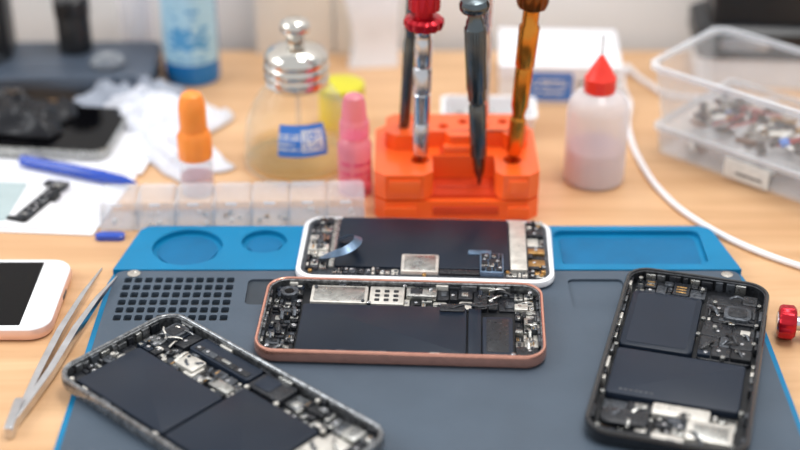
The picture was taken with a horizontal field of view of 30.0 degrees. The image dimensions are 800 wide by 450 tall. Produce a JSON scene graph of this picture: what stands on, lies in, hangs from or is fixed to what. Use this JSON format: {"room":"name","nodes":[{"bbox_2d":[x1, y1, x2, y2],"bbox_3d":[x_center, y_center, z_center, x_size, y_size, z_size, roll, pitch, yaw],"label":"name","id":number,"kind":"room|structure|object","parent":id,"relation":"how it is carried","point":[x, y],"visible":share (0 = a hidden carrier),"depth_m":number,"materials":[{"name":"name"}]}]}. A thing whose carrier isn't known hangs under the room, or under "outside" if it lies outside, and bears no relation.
{"room":"electronics workshop","nodes":[
{"label":"electronics workshop","id":0,"kind":"room"},
{"bbox_2d":[6,179,69,221],"bbox_3d":[-0.201,-0.014,0.835,0.017,0.003,0.048,10,31,17],"label":"board","id":1,"kind":"object","parent":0,"point":[52,193],"depth_m":0.83,"materials":[{"name":"black plastic"}]},
{"bbox_2d":[11,0,701,50],"bbox_3d":[0.000,-0.558,0.839,4.000,2.450,0.060,0,29,0],"label":"wall","id":2,"kind":"structure","parent":0,"point":[639,25],"depth_m":1.04,"materials":[{"name":"paint"}]},
{"bbox_3d":[0.000,1.068,0.475,4.000,0.020,2.175,0,30,0],"label":"floor","id":3,"kind":"structure","parent":0,"visible":0},
{"bbox_2d":[0,51,799,449],"bbox_3d":[0.000,0.385,0.900,1.600,0.750,0.728,0,29,0],"label":"work table","id":4,"kind":"object","parent":3,"relation":"on","point":[769,220],"visible":0.31,"depth_m":0.86,"materials":[{"name":"brown wood"}]},
{"bbox_2d":[0,260,71,339],"bbox_3d":[-0.237,0.037,0.746,0.138,0.007,0.067,0,29,0],"label":"smartphone","id":5,"kind":"object","parent":4,"relation":"on","point":[32,292],"visible":1,"depth_m":0.74,"materials":[{"name":"gold metal"}]},
{"bbox_2d":[4,268,117,438],"bbox_3d":[-0.161,0.057,0.709,0.013,0.008,0.136,6,30,10],"label":"tweezers","id":6,"kind":"object","parent":4,"relation":"on","point":[48,366],"visible":1,"depth_m":0.70,"materials":[{"name":"metal"}]},
{"bbox_2d":[0,106,126,160],"bbox_3d":[-0.232,-0.058,0.910,0.126,0.007,0.062,3,30,5],"label":"smartphone","id":7,"kind":"object","parent":4,"relation":"on","point":[92,135],"visible":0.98,"depth_m":0.89,"materials":[{"name":"silver metal"}]},
{"bbox_2d":[0,90,80,138],"bbox_3d":[-0.243,-0.073,0.910,0.089,0.016,0.050,4,30,7],"label":"pouch","id":8,"kind":"object","parent":7,"relation":"on","point":[21,115],"visible":1,"depth_m":0.90,"materials":[{"name":"plastic"}]},
{"bbox_2d":[0,156,137,235],"bbox_3d":[-0.241,-0.019,0.851,0.178,0.001,0.100,0,29,0],"label":"paper sheet","id":9,"kind":"object","parent":4,"relation":"on","point":[78,211],"visible":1,"depth_m":0.84,"materials":[{"name":"white paper"}]},
{"bbox_2d":[0,179,64,229],"bbox_3d":[-0.236,-0.013,0.837,0.088,0.002,0.054,2,30,3],"label":"paper sheet","id":10,"kind":"object","parent":9,"relation":"on","point":[15,194],"visible":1,"depth_m":0.83,"materials":[{"name":"white paper"}]},
{"bbox_2d":[19,155,136,185],"bbox_3d":[-0.186,-0.031,0.863,0.078,0.008,0.007,11,31,19],"label":"ballpoint pen","id":11,"kind":"object","parent":9,"relation":"on","point":[62,168],"visible":1,"depth_m":0.86,"materials":[{"name":"blue plastic"}]},
{"bbox_2d":[0,41,162,99],"bbox_3d":[-0.232,-0.101,0.980,0.147,0.017,0.060,0,30,-1],"label":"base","id":12,"kind":"object","parent":4,"relation":"on","point":[39,70],"visible":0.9,"depth_m":0.96,"materials":[{"name":"plastic"}]},
{"bbox_2d":[0,0,16,63],"bbox_3d":[-0.276,-0.133,0.969,0.044,0.047,0.036,-2,30,-3],"label":"station","id":13,"kind":"object","parent":12,"relation":"on","point":[8,43],"visible":1,"depth_m":0.97,"materials":[{"name":"black plastic"}]},
{"bbox_2d":[52,0,92,54],"bbox_3d":[-0.214,-0.133,0.979,0.024,0.038,0.024,0,29,0],"label":"jar","id":14,"kind":"object","parent":12,"relation":"on","point":[72,17],"visible":1,"depth_m":0.97,"materials":[{"name":"black plastic"}]},
{"bbox_2d":[90,51,125,70],"bbox_3d":[-0.189,-0.107,0.965,0.023,0.008,0.023,0,29,0],"label":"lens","id":15,"kind":"object","parent":12,"relation":"on","point":[123,64],"visible":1,"depth_m":0.96,"materials":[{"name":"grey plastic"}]},
{"bbox_2d":[42,131,148,173],"bbox_3d":[-0.182,-0.055,0.912,0.085,0.001,0.102,0,29,0],"label":"paper sheet","id":16,"kind":"object","parent":4,"relation":"on","point":[124,158],"visible":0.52,"depth_m":0.88,"materials":[{"name":"white paper"}]},
{"bbox_2d":[95,231,124,240],"bbox_3d":[-0.156,0.006,0.805,0.016,0.003,0.006,0,29,0],"label":"cap","id":17,"kind":"object","parent":4,"relation":"on","point":[103,235],"visible":1,"depth_m":0.80,"materials":[{"name":"blue plastic"}]},
{"bbox_2d":[73,73,184,106],"bbox_3d":[-0.172,-0.086,0.953,0.072,0.018,0.034,6,30,10],"label":"cleaning cloth","id":18,"kind":"object","parent":4,"relation":"on","point":[103,91],"visible":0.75,"depth_m":0.95,"materials":[{"name":"white fabric"}]},
{"bbox_2d":[118,0,154,40],"bbox_3d":[-0.178,-0.147,1.004,0.022,0.074,0.022,0,29,0],"label":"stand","id":19,"kind":"object","parent":4,"relation":"on","point":[121,3],"visible":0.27,"depth_m":1.01,"materials":[{"name":"white"}]},
{"bbox_2d":[104,84,233,133],"bbox_3d":[-0.149,-0.074,0.928,0.080,0.018,0.054,15,33,24],"label":"cleaning cloth","id":20,"kind":"object","parent":4,"relation":"on","point":[147,112],"visible":0.69,"depth_m":0.92,"materials":[{"name":"white fabric"}]},
{"bbox_2d":[128,125,234,182],"bbox_3d":[-0.132,-0.047,0.886,0.038,0.014,0.070,-21,36,-32],"label":"cleaning cloth","id":21,"kind":"object","parent":4,"relation":"on","point":[159,147],"visible":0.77,"depth_m":0.88,"materials":[{"name":"white fabric"}]},
{"bbox_2d":[160,0,219,86],"bbox_3d":[-0.137,-0.153,0.961,0.036,0.127,0.036,0,29,0],"label":"bottle","id":22,"kind":"object","parent":4,"relation":"on","point":[189,27],"visible":1,"depth_m":0.96,"materials":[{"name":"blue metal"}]},
{"bbox_2d":[177,90,213,197],"bbox_3d":[-0.115,-0.046,0.837,0.019,0.062,0.019,0,29,0],"label":"dropper bottle","id":23,"kind":"object","parent":4,"relation":"on","point":[194,138],"visible":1,"depth_m":0.83,"materials":[{"name":"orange plastic"}]},
{"bbox_2d":[98,185,364,224],"bbox_3d":[-0.091,-0.011,0.819,0.144,0.018,0.024,-1,30,-2],"label":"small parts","id":24,"kind":"object","parent":4,"relation":"on","point":[309,207],"visible":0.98,"depth_m":0.82,"materials":[{"name":"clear plastic"}]},
{"bbox_2d":[245,15,354,180],"bbox_3d":[-0.059,-0.077,0.862,0.065,0.091,0.065,0,29,0],"label":"pump bottle","id":25,"kind":"object","parent":4,"relation":"on","point":[295,65],"visible":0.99,"depth_m":0.84,"materials":[{"name":"clear"}]},
{"bbox_2d":[255,0,351,53],"bbox_3d":[-0.056,-0.181,0.996,0.084,0.140,0.013,0,29,0],"label":"cardboard sheet","id":26,"kind":"object","parent":4,"relation":"on","point":[269,14],"visible":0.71,"depth_m":1.01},
{"bbox_2d":[318,74,364,133],"bbox_3d":[-0.036,-0.074,0.921,0.029,0.029,0.029,0,29,0],"label":"plastic jar","id":27,"kind":"object","parent":4,"relation":"on","point":[330,100],"visible":0.76,"depth_m":0.91,"materials":[{"name":"yellow plastic"}]},
{"bbox_2d":[337,92,371,197],"bbox_3d":[-0.025,-0.046,0.838,0.019,0.061,0.020,0,29,0],"label":"dropper bottle","id":28,"kind":"object","parent":4,"relation":"on","point":[353,138],"visible":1,"depth_m":0.84,"materials":[{"name":"pink plastic"}]},
{"bbox_2d":[344,0,398,67],"bbox_3d":[-0.019,-0.144,0.992,0.037,0.080,0.016,-3,30,-5],"label":"bag","id":29,"kind":"object","parent":4,"relation":"on","point":[374,23],"visible":1,"depth_m":1.00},
{"bbox_2d":[54,226,799,449],"bbox_3d":[0.014,0.060,0.707,0.326,0.005,0.235,0,29,0],"label":"mat","id":30,"kind":"object","parent":4,"relation":"on","point":[215,277],"visible":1,"depth_m":0.72,"materials":[{"name":"blue plastic"}]},
{"bbox_2d":[61,314,383,449],"bbox_3d":[-0.080,0.080,0.658,0.146,0.008,0.071,24,37,36],"label":"smartphone","id":31,"kind":"object","parent":30,"relation":"on","point":[171,381],"visible":1,"depth_m":0.66,"materials":[{"name":"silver metal"}]},
{"bbox_2d":[254,276,546,367],"bbox_3d":[0.001,0.046,0.719,0.137,0.007,0.066,1,30,2],"label":"smartphone","id":32,"kind":"object","parent":30,"relation":"on","point":[302,319],"visible":1,"depth_m":0.72,"materials":[{"name":"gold metal"}]},
{"bbox_2d":[295,217,554,287],"bbox_3d":[0.013,0.009,0.776,0.132,0.016,0.064,1,30,2],"label":"smartphone","id":33,"kind":"object","parent":30,"relation":"on","point":[332,247],"visible":1,"depth_m":0.77,"materials":[{"name":"white plastic"}]},
{"bbox_2d":[584,268,769,449],"bbox_3d":[0.131,0.061,0.691,0.071,0.008,0.141,8,30,14],"label":"smartphone","id":34,"kind":"object","parent":30,"relation":"on","point":[679,368],"visible":1,"depth_m":0.69,"materials":[{"name":"black metal"}]},
{"bbox_2d":[374,114,539,220],"bbox_3d":[0.031,-0.034,0.840,0.090,0.037,0.064,0,29,0],"label":"stand","id":35,"kind":"object","parent":4,"relation":"on","point":[445,186],"visible":0.84,"depth_m":0.82,"materials":[{"name":"orange plastic"}]},
{"bbox_2d":[399,0,414,127],"bbox_3d":[0.006,-0.091,0.819,0.014,0.101,0.011,0,29,0],"label":"screwdriver","id":36,"kind":"object","parent":35,"relation":"on","point":[408,49],"visible":0.8,"depth_m":0.82,"materials":[{"name":"grey metal"}]},
{"bbox_2d":[403,0,444,163],"bbox_3d":[0.013,-0.078,0.801,0.022,0.107,0.022,0,29,0],"label":"screwdriver","id":37,"kind":"object","parent":35,"relation":"in","point":[424,20],"visible":1,"depth_m":0.79,"materials":[{"name":"metal"}]},
{"bbox_2d":[459,0,489,184],"bbox_3d":[0.039,-0.069,0.794,0.017,0.115,0.021,0,29,0],"label":"screwdriver","id":38,"kind":"object","parent":35,"relation":"in","point":[475,28],"visible":1,"depth_m":0.79,"materials":[{"name":"silver metal"}]},
{"bbox_2d":[482,0,492,122],"bbox_3d":[0.047,-0.094,0.825,0.011,0.101,0.011,0,29,0],"label":"screwdriver","id":39,"kind":"object","parent":35,"relation":"on","point":[488,17],"visible":0.32,"depth_m":0.82,"materials":[{"name":"metal"}]},
{"bbox_2d":[506,0,548,163],"bbox_3d":[0.069,-0.078,0.801,0.017,0.107,0.018,-24,37,-35],"label":"screwdriver","id":40,"kind":"object","parent":35,"relation":"in","point":[529,28],"visible":1,"depth_m":0.79,"materials":[{"name":"brown metal"}]},
{"bbox_2d":[441,95,536,129],"bbox_3d":[0.054,-0.065,0.915,0.058,0.017,0.032,1,30,2],"label":"plastic tray","id":41,"kind":"object","parent":4,"relation":"on","point":[450,104],"visible":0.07,"depth_m":0.92,"materials":[{"name":"white plastic"}]},
{"bbox_2d":[498,28,622,104],"bbox_3d":[0.103,-0.104,0.975,0.078,0.027,0.064,1,30,3],"label":"cardboard box","id":42,"kind":"object","parent":4,"relation":"on","point":[563,59],"visible":0.8,"depth_m":0.95,"materials":[{"name":"white cardboard"}]},
{"bbox_2d":[563,35,629,190],"bbox_3d":[0.112,-0.066,0.844,0.035,0.089,0.035,0,29,0],"label":"squeeze bottle","id":43,"kind":"object","parent":4,"relation":"on","point":[600,80],"visible":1,"depth_m":0.85,"materials":[{"name":"white plastic"}]},
{"bbox_2d":[620,64,799,268],"bbox_3d":[0.203,-0.030,0.868,0.121,0.003,0.326,-7,30,-12],"label":"charging cable","id":44,"kind":"object","parent":4,"relation":"on","point":[654,183],"visible":0.88,"depth_m":0.87,"materials":[{"name":"white plastic"}]},
{"bbox_2d":[654,115,799,190],"bbox_3d":[0.229,-0.046,0.881,0.135,0.018,0.092,24,37,36],"label":"box","id":45,"kind":"object","parent":4,"relation":"on","point":[745,172],"visible":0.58,"depth_m":0.86,"materials":[{"name":"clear plastic"}]},
{"bbox_2d":[650,60,799,154],"bbox_3d":[0.214,-0.069,0.861,0.125,0.042,0.081,24,37,36],"label":"box","id":46,"kind":"object","parent":45,"relation":"on","point":[777,127],"visible":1,"depth_m":0.87,"materials":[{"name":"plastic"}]},
{"bbox_2d":[688,0,799,88],"bbox_3d":[0.248,-0.134,0.978,0.112,0.075,0.057,2,30,3],"label":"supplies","id":47,"kind":"object","parent":4,"relation":"on","point":[736,43],"visible":0.99,"depth_m":0.96,"materials":[{"name":"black plastic"}]},
{"bbox_2d":[775,304,799,339],"bbox_3d":[0.238,0.052,0.710,0.116,0.017,0.017,5,30,9],"label":"screwdriver","id":48,"kind":"object","parent":4,"relation":"on","point":[787,318],"visible":1,"depth_m":0.71,"materials":[{"name":"metal"}]}
]}

